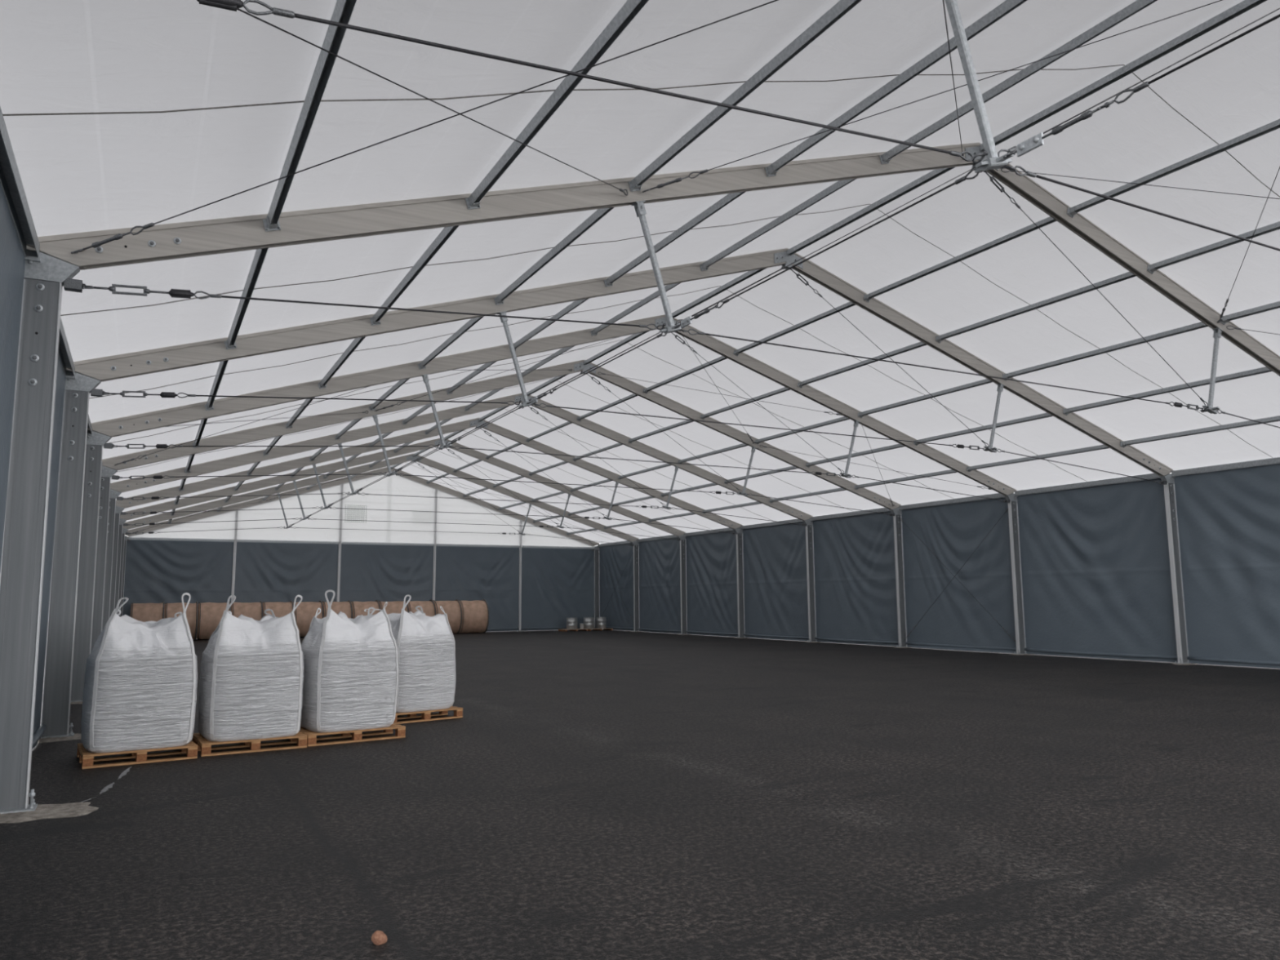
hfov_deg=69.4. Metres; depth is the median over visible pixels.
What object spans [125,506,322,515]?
cable
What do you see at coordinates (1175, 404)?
cable
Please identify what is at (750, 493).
cable
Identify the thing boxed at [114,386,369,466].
cable
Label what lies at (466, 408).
roof purlin
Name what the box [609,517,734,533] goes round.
cable
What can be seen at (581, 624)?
bucket
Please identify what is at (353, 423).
roof purlin
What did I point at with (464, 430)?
rope
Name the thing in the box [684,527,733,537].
eave purlin
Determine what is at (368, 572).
tarpaulin
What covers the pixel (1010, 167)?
cable
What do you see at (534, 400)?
cable
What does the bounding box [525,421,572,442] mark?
roof purlin
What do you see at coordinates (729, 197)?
roof purlin
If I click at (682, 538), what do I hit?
wall post
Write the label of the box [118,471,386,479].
cable
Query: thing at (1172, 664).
concrete footing
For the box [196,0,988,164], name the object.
cable
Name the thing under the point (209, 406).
roof purlin
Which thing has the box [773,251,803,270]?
bracket
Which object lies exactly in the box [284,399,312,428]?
roof purlin
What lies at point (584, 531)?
roof purlin
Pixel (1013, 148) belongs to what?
cable
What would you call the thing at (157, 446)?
cable
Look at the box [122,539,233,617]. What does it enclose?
tarpaulin
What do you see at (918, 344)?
roof purlin
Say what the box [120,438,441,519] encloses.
rafter
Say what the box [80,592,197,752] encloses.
bag
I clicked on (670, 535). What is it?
eave purlin
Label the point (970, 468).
roof purlin
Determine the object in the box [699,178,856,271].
roof purlin
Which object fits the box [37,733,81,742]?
concrete footing
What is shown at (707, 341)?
rafter
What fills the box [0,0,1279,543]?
ceiling
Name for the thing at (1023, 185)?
rafter
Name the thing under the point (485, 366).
roof purlin
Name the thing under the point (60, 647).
wall post
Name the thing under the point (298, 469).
roof purlin
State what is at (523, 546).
rail
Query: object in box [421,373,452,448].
strut
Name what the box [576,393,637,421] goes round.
roof purlin
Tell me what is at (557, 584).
tarpaulin
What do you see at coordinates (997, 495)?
eave purlin
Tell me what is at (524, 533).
cable
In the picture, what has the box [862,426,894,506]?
cable
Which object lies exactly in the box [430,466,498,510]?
cable
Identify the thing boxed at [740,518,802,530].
eave purlin
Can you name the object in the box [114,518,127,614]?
wall post
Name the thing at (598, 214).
roof purlin
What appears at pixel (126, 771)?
paint streak
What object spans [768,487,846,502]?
roof purlin
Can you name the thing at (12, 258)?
tarpaulin
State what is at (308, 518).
cable
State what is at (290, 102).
rope
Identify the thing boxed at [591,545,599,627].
wall post
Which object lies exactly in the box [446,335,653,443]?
cable
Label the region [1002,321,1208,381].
roof purlin
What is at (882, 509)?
eave purlin
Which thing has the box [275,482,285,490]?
roof purlin
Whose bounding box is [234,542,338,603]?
tarpaulin
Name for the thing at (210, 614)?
paper roll
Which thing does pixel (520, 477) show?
roof purlin
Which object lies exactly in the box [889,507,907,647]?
wall post
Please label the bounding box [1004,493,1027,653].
wall post
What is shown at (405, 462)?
rope
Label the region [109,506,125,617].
wall post
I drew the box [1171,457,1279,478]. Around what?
eave purlin
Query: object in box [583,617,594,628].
drum
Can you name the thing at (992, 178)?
cable
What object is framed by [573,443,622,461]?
roof purlin
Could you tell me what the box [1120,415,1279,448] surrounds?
roof purlin
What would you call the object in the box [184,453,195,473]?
roof purlin
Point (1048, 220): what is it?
roof purlin
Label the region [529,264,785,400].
cable
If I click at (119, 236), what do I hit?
cable
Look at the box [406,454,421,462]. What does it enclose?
bracket
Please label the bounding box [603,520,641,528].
roof purlin
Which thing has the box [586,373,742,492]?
cable
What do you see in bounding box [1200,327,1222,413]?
strut
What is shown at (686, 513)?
roof purlin
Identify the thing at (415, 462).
cable
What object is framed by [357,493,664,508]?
cable
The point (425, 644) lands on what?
bag
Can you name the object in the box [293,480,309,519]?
strut
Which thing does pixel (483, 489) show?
roof purlin
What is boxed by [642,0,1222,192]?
cable
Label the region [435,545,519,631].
tarpaulin
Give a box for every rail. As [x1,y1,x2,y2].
[128,537,234,542]
[236,539,339,544]
[341,542,434,546]
[436,543,519,547]
[521,545,594,549]
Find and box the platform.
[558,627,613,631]
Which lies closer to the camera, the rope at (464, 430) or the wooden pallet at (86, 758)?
the wooden pallet at (86, 758)
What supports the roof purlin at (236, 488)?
attached to the rafter at (199, 486)
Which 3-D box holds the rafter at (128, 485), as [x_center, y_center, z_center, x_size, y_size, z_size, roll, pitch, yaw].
[-9.517,-1.359,29.030,12.470,4.073,0.138,3,-8,-28]
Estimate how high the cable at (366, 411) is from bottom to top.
1.828 m
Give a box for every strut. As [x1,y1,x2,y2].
[276,492,291,528]
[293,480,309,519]
[311,463,331,509]
[337,442,359,495]
[371,414,397,476]
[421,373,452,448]
[497,311,536,407]
[518,503,531,535]
[556,493,570,528]
[603,481,618,519]
[631,200,685,333]
[662,466,679,509]
[737,446,756,496]
[840,420,859,478]
[945,0,1013,173]
[983,383,1004,453]
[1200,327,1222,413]
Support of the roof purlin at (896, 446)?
attached to the rafter at (621, 382)
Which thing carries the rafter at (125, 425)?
on the wall post at (95, 442)
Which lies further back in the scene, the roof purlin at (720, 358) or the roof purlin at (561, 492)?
the roof purlin at (561, 492)
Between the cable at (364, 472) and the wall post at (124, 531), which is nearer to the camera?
the wall post at (124, 531)
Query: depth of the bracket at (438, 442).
40.80 m
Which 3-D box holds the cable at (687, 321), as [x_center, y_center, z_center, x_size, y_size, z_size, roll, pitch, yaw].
[1.584,-2.179,9.408,0.120,0.096,4.743,3,-8,-28]
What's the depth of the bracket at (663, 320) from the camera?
23.31 m
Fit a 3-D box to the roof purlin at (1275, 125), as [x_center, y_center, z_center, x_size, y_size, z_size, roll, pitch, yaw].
[8.383,-4.777,13.403,0.180,0.164,4.894,3,-8,-28]
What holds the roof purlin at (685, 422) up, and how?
attached to the rafter at (621, 382)
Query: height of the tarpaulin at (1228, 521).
4.958 m
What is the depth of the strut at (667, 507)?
34.55 m
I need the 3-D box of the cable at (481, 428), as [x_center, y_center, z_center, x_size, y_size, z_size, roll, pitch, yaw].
[-3.886,-0.262,37.671,5.576,3.393,0.127,4,-8,-28]
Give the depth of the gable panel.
49.01 m
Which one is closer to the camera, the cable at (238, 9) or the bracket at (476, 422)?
the cable at (238, 9)
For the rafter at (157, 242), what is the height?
4.073 m
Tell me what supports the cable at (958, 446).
attached to the strut at (504, 320)
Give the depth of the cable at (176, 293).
9.34 m
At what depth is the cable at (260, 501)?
44.44 m
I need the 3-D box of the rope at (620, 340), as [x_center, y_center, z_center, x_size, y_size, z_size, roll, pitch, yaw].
[-0.490,-1.967,25.405,24.903,3.883,0.012,3,-8,-28]
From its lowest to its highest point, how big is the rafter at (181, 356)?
4.073 m
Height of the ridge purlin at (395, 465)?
0.100 m
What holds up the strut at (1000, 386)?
hanging from the rafter at (812, 271)
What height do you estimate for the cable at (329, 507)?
0.090 m
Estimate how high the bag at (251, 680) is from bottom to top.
1.697 m
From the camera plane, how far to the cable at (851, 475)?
27.04 m
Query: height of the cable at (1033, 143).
0.096 m
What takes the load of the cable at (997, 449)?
attached to the wall post at (1169, 482)
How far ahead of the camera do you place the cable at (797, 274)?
19.72 m
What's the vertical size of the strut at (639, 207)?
1.649 m
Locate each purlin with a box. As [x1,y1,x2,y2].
[0,106,40,264]
[26,248,75,380]
[66,369,92,437]
[173,495,180,505]
[178,478,186,491]
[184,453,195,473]
[192,418,207,448]
[204,360,228,410]
[224,248,268,350]
[224,496,231,502]
[234,480,244,490]
[246,461,261,475]
[262,0,356,231]
[262,435,282,455]
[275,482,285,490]
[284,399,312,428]
[289,466,303,477]
[306,484,315,490]
[309,446,328,461]
[317,336,365,388]
[323,470,336,479]
[334,417,362,439]
[346,453,361,464]
[368,378,408,410]
[368,431,392,447]
[368,458,383,467]
[369,225,459,325]
[390,462,402,469]
[393,440,414,453]
[402,402,435,424]
[413,448,430,456]
[417,316,483,369]
[424,417,453,434]
[426,472,449,484]
[444,428,466,439]
[446,360,497,394]
[453,459,482,472]
[462,487,488,497]
[464,387,503,410]
[465,0,648,209]
[477,404,511,421]
[485,442,521,459]
[493,207,613,305]
[493,475,524,488]
[498,502,525,511]
[508,298,588,351]
[521,345,575,378]
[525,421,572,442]
[526,373,568,395]
[528,461,567,475]
[531,491,564,501]
[533,515,562,523]
[566,528,597,535]
[568,506,604,515]
[569,479,612,492]
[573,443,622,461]
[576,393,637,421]
[583,330,649,364]
[590,282,681,336]
[597,540,635,547]
[603,191,745,286]
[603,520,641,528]
[609,496,654,507]
[617,463,671,479]
[627,0,862,191]
[628,420,693,443]
[637,534,677,542]
[643,355,726,394]
[648,512,695,522]
[660,482,717,497]
[666,267,767,319]
[677,443,747,464]
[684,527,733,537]
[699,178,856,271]
[700,386,790,419]
[702,501,761,514]
[724,466,798,484]
[733,301,855,355]
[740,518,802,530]
[755,416,849,444]
[764,0,1027,177]
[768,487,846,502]
[786,167,954,255]
[797,342,927,387]
[805,444,904,467]
[810,507,891,521]
[854,469,956,489]
[857,378,991,417]
[863,216,1056,302]
[879,0,1157,164]
[898,493,1004,511]
[913,413,1053,445]
[935,271,1136,342]
[966,444,1109,471]
[979,0,1266,151]
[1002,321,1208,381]
[1014,473,1160,497]
[1062,366,1272,415]
[1066,119,1279,217]
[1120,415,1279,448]
[1146,221,1279,274]
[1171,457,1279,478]
[1219,301,1279,324]
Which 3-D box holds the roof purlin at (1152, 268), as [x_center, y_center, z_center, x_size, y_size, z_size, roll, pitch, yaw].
[10.214,-4.028,14.290,0.180,0.164,4.894,3,-8,-28]
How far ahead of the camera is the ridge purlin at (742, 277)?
21.37 m
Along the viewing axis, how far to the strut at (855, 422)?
25.80 m
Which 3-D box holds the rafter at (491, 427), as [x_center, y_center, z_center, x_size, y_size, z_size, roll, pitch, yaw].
[-0.870,-0.113,39.237,12.470,4.073,0.138,3,-8,-28]
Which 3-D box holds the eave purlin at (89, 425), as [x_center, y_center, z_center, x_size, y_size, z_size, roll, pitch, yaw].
[-9.060,-1.165,14.968,0.150,0.195,4.880,3,-8,-28]
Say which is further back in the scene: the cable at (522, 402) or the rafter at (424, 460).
the rafter at (424, 460)
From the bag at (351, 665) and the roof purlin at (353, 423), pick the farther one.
the roof purlin at (353, 423)
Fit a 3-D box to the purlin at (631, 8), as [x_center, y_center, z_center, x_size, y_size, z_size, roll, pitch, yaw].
[-0.739,-3.409,8.311,0.180,0.164,4.894,3,-8,-28]
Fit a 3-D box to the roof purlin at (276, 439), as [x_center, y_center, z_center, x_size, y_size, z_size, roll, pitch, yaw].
[-10.155,-1.089,25.802,0.180,0.164,4.894,3,-8,-28]
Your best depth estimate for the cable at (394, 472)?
23.25 m
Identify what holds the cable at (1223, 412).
attached to the wall post
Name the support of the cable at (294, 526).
attached to the strut at (279, 497)
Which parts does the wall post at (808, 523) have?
post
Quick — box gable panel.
[126,472,595,547]
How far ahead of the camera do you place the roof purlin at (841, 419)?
28.25 m
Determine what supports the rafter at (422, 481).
on the wall post at (596, 549)
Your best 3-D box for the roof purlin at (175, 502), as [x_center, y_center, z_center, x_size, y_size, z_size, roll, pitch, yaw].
[-16.711,0.606,33.483,0.180,0.164,4.894,3,-8,-28]
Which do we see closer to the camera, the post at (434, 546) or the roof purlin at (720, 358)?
the roof purlin at (720, 358)
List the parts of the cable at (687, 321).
link plate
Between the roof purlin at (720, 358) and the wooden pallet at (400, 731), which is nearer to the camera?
the wooden pallet at (400, 731)
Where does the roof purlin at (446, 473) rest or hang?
attached to the rafter at (422, 481)
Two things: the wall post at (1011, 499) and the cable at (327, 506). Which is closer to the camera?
the wall post at (1011, 499)
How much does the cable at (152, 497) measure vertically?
0.525 m
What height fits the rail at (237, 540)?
0.120 m
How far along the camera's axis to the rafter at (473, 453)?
43.38 m
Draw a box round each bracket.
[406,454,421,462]
[435,439,448,445]
[470,419,487,428]
[515,395,533,402]
[573,361,595,373]
[654,316,679,331]
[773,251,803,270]
[964,146,998,173]
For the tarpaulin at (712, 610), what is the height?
4.958 m
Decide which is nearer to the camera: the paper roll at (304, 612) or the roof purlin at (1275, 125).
the roof purlin at (1275, 125)
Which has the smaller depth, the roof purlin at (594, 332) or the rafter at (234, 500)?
the roof purlin at (594, 332)
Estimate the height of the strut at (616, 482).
1.649 m
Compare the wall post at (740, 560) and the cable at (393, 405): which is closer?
the cable at (393, 405)
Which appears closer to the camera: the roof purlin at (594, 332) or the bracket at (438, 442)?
the roof purlin at (594, 332)
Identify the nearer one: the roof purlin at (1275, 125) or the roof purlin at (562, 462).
the roof purlin at (1275, 125)
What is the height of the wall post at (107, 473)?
4.928 m
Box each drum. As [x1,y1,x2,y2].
[566,617,577,629]
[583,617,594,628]
[595,617,606,628]
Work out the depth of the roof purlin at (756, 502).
38.96 m
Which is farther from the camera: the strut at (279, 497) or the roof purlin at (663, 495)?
the strut at (279, 497)
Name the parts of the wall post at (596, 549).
post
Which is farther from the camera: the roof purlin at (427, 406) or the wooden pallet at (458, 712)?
the roof purlin at (427, 406)
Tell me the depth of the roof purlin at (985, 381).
23.86 m
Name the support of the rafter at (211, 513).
on the wall post at (126, 538)
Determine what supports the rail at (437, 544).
attached to the post at (434, 546)
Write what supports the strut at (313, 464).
hanging from the rafter at (199, 486)
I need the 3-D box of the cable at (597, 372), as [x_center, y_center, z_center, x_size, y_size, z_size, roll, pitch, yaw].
[2.397,-2.500,27.038,7.515,1.800,0.120,-2,-8,13]
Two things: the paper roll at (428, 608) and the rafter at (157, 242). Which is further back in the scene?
the paper roll at (428, 608)
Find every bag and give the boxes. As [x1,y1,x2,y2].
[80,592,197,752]
[198,595,303,742]
[300,590,398,732]
[383,595,455,712]
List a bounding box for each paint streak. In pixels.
[99,782,114,794]
[117,766,131,779]
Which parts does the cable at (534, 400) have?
link plate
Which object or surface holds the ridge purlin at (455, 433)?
on the bracket at (438, 442)
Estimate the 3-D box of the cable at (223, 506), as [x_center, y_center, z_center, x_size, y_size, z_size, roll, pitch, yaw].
[-20.376,1.534,42.812,7.561,1.828,0.127,-2,-8,13]
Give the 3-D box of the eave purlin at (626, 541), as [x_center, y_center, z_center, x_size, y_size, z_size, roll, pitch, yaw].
[-1.306,3.639,52.808,0.150,0.195,4.880,3,-8,-28]
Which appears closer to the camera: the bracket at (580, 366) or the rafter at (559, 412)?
the bracket at (580, 366)
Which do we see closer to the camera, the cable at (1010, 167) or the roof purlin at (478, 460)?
the cable at (1010, 167)
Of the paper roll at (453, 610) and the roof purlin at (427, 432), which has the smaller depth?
the roof purlin at (427, 432)
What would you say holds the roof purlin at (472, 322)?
attached to the rafter at (181, 356)
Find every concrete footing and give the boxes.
[0,802,98,823]
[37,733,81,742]
[70,701,82,704]
[1172,663,1197,665]
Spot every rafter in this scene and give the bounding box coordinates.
[26,142,979,270]
[66,248,787,382]
[87,315,665,437]
[102,360,584,470]
[110,393,523,493]
[115,417,478,508]
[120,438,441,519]
[122,453,413,529]
[124,466,388,536]
[391,467,599,546]
[415,455,638,542]
[446,439,685,536]
[478,417,742,528]
[528,395,813,520]
[584,360,901,510]
[673,318,1016,495]
[787,248,1173,475]
[979,143,1279,376]
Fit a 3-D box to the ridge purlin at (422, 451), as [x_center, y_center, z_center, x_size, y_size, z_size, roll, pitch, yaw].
[-9.920,-1.475,43.131,0.090,0.100,4.866,3,-8,-28]
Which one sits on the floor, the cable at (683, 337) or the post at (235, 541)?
the post at (235, 541)
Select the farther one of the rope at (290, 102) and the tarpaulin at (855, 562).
the tarpaulin at (855, 562)
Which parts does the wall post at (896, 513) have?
post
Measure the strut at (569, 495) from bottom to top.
1.649 m
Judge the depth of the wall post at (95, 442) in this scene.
16.88 m
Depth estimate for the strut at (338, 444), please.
29.04 m
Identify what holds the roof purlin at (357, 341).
attached to the rafter at (181, 356)
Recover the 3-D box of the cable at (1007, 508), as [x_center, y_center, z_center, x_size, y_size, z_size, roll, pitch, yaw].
[10.369,3.217,30.584,0.127,4.338,4.882,3,-8,-27]
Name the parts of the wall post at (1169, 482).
post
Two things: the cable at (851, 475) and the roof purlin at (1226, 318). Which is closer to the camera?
the roof purlin at (1226, 318)
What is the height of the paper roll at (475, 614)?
1.807 m
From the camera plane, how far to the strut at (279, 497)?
42.16 m
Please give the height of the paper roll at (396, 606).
1.807 m
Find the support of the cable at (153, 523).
attached to the wall post at (122, 522)
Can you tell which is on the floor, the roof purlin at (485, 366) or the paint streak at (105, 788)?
the paint streak at (105, 788)
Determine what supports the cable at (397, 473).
attached to the rafter at (424, 460)
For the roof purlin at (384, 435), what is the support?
attached to the rafter at (128, 485)
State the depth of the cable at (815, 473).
22.73 m
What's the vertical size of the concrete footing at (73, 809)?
0.023 m
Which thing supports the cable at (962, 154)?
attached to the rafter
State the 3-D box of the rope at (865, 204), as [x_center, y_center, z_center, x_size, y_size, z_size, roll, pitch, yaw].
[4.218,-3.127,16.659,24.903,3.883,0.012,3,-8,-28]
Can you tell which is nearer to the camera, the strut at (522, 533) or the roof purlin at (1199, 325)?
the roof purlin at (1199, 325)
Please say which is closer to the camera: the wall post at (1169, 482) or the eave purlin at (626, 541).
the wall post at (1169, 482)
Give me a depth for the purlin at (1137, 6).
11.36 m
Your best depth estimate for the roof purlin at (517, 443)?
39.94 m
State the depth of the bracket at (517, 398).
32.05 m
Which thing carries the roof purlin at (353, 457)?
attached to the rafter at (199, 486)
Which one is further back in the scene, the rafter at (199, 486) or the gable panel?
the gable panel
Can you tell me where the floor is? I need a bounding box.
[0,629,1279,959]
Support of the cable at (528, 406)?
attached to the bracket at (517, 398)
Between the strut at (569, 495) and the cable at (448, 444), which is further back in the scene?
the strut at (569, 495)
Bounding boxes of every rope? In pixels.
[2,64,1279,197]
[60,204,1271,457]
[89,285,1087,481]
[108,339,953,498]
[118,377,852,511]
[143,408,773,520]
[404,462,616,541]
[434,448,661,536]
[463,430,712,529]
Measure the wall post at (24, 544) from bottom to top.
4.928 m
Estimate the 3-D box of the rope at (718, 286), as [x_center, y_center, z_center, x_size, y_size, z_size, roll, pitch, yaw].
[1.864,-2.547,21.032,24.903,3.883,0.012,3,-8,-28]
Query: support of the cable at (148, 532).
attached to the wall post at (124, 531)
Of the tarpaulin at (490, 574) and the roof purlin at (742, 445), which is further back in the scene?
the tarpaulin at (490, 574)
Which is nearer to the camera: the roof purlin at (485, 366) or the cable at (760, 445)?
the roof purlin at (485, 366)
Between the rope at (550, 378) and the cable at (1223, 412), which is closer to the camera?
the cable at (1223, 412)
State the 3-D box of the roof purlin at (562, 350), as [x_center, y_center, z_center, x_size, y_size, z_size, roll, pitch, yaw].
[-2.319,-3.258,24.591,0.180,0.164,4.894,3,-8,-28]
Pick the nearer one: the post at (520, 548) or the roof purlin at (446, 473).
the roof purlin at (446, 473)
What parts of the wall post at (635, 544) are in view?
post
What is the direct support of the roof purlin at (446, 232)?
attached to the rafter at (157, 242)
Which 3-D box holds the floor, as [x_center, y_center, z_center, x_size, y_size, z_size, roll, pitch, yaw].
[-0.438,4.928,24.519,80.000,0.001,115.000,3,-8,-28]
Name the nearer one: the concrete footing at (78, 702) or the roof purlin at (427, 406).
the concrete footing at (78, 702)
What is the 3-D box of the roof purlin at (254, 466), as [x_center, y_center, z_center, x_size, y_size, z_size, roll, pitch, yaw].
[-12.509,-0.509,30.175,0.180,0.164,4.894,3,-8,-28]
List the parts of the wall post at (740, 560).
post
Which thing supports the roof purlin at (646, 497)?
attached to the rafter at (491, 427)
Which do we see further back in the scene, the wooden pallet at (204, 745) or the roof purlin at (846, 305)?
the roof purlin at (846, 305)
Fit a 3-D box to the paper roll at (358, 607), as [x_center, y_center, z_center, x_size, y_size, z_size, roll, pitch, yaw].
[-14.030,7.000,46.942,1.356,1.807,1.868,3,-8,-28]
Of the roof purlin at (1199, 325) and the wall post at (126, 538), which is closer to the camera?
the roof purlin at (1199, 325)
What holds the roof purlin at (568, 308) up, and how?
attached to the rafter at (181, 356)
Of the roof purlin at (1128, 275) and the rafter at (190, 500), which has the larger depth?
the rafter at (190, 500)
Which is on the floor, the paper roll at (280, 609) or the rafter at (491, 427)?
the paper roll at (280, 609)
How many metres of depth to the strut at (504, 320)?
15.92 m
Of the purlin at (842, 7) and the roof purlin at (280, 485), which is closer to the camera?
the purlin at (842, 7)
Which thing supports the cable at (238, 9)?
attached to the rafter
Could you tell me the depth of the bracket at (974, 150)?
14.58 m
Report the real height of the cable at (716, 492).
0.090 m
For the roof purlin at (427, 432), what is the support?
attached to the rafter at (128, 485)
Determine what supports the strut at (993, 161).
hanging from the rafter
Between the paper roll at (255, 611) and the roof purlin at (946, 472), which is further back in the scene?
the paper roll at (255, 611)
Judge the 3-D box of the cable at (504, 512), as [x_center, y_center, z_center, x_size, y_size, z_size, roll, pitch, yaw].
[-4.129,2.520,51.445,7.561,1.828,0.120,-2,-8,12]
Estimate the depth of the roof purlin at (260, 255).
11.56 m
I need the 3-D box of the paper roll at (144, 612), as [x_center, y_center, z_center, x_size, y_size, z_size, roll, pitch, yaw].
[-22.600,6.481,42.397,1.366,1.807,1.868,3,-8,-28]
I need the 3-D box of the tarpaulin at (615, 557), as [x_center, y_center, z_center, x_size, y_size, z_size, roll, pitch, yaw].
[-1.246,6.022,52.523,0.175,4.958,4.878,3,-8,-28]
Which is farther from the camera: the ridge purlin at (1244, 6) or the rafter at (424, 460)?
the rafter at (424, 460)
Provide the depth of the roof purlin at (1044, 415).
24.75 m
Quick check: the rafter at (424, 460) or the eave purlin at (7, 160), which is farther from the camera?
the rafter at (424, 460)
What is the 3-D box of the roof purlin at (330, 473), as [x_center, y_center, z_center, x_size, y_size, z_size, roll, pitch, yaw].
[-13.557,-0.411,41.032,0.180,0.164,4.894,3,-8,-28]
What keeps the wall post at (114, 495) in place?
on the concrete footing
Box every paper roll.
[130,601,164,622]
[164,600,198,639]
[196,600,231,639]
[231,600,263,620]
[262,600,293,617]
[293,600,324,636]
[322,600,352,618]
[351,600,380,618]
[378,600,408,613]
[408,599,435,616]
[432,599,462,633]
[458,599,488,633]
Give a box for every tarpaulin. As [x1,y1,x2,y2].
[0,163,26,573]
[31,345,66,749]
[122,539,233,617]
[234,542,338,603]
[339,544,433,601]
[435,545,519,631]
[520,547,594,631]
[599,542,633,631]
[638,537,680,633]
[685,530,737,636]
[742,518,809,641]
[813,511,898,646]
[901,497,1016,653]
[1017,478,1177,662]
[1174,463,1279,668]
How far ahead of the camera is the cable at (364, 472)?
46.11 m
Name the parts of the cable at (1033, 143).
link plate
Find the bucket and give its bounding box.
[579,622,583,629]
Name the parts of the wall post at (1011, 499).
post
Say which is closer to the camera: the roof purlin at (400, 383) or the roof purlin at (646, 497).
the roof purlin at (400, 383)
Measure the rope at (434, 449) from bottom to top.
3.883 m
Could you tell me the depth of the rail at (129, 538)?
44.42 m
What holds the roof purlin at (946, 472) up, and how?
attached to the rafter at (621, 382)
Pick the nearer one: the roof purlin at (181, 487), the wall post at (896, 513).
the roof purlin at (181, 487)
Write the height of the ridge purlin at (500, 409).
0.100 m
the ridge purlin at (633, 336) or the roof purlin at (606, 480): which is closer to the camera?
the ridge purlin at (633, 336)
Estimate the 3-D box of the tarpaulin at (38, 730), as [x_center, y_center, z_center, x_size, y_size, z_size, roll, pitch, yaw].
[-6.725,0.633,10.270,0.164,4.958,4.877,3,-8,-28]
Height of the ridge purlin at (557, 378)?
0.100 m
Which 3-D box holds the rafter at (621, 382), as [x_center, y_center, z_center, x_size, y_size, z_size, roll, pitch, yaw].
[3.838,-1.273,30.491,12.470,4.073,0.138,3,-8,-28]
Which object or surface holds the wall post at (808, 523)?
on the concrete footing
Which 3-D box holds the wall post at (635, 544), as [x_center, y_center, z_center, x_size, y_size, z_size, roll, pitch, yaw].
[-0.231,5.749,50.248,0.538,4.928,0.240,3,-8,-28]
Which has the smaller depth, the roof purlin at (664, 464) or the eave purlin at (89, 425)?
the eave purlin at (89, 425)
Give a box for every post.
[0,248,82,813]
[40,370,102,738]
[71,430,112,702]
[90,466,118,653]
[102,489,122,631]
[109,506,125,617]
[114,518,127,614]
[117,528,128,616]
[120,535,130,617]
[231,540,236,602]
[336,542,341,601]
[432,544,435,600]
[518,546,521,631]
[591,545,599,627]
[631,540,639,631]
[677,534,687,634]
[733,527,745,637]
[802,518,816,641]
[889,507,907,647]
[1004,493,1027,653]
[1160,473,1191,663]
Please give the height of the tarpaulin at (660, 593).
4.958 m
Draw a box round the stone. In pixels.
[371,929,387,945]
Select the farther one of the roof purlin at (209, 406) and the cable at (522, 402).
the cable at (522, 402)
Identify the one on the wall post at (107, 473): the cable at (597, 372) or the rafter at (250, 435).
the rafter at (250, 435)
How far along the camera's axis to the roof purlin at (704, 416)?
27.47 m
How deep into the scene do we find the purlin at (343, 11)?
7.16 m
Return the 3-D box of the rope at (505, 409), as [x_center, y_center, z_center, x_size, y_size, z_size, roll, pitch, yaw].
[-5.198,-0.807,34.151,24.903,3.883,0.012,3,-8,-28]
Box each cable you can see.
[71,0,777,253]
[82,283,666,329]
[102,391,521,405]
[112,444,439,448]
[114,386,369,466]
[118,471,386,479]
[122,491,349,500]
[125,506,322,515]
[127,517,302,525]
[128,526,284,534]
[129,506,223,533]
[166,410,368,426]
[182,501,262,516]
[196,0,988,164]
[236,8,628,195]
[266,471,364,501]
[290,526,519,534]
[307,518,558,527]
[324,495,349,508]
[328,506,605,519]
[352,475,389,494]
[355,402,522,491]
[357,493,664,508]
[375,337,617,411]
[390,448,442,475]
[392,372,582,471]
[395,473,741,494]
[397,473,514,498]
[415,462,520,533]
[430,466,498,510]
[444,406,524,447]
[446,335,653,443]
[446,448,559,524]
[449,445,843,476]
[480,428,606,517]
[504,511,614,536]
[524,533,631,546]
[527,332,666,404]
[528,405,665,505]
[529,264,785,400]
[533,403,988,450]
[562,526,678,540]
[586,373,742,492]
[597,372,841,415]
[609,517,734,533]
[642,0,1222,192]
[669,506,804,525]
[671,332,844,473]
[674,167,978,328]
[675,165,975,324]
[680,328,1208,411]
[683,337,755,444]
[746,493,892,515]
[760,444,991,489]
[790,268,988,446]
[849,475,1007,502]
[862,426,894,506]
[899,517,1016,642]
[903,507,1008,640]
[942,0,964,159]
[983,169,1208,405]
[995,448,1164,484]
[997,8,1279,156]
[1000,165,1279,251]
[1000,168,1279,199]
[1003,13,1279,158]
[1215,409,1279,427]
[1217,167,1279,323]
[1226,325,1279,334]
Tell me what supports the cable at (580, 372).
attached to the rafter at (250, 435)
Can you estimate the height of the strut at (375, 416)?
1.649 m
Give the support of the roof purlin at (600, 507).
attached to the rafter at (473, 453)
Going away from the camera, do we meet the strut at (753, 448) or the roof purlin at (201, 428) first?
the roof purlin at (201, 428)
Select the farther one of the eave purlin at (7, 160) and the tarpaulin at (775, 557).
the tarpaulin at (775, 557)
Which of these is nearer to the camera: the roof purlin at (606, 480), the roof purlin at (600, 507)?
the roof purlin at (606, 480)
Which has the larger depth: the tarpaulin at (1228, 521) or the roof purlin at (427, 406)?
the roof purlin at (427, 406)
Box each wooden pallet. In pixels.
[76,741,197,768]
[191,731,307,756]
[299,723,405,746]
[393,706,462,724]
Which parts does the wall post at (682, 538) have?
post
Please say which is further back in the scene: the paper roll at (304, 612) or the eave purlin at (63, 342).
the paper roll at (304, 612)
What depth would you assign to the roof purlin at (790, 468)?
33.66 m

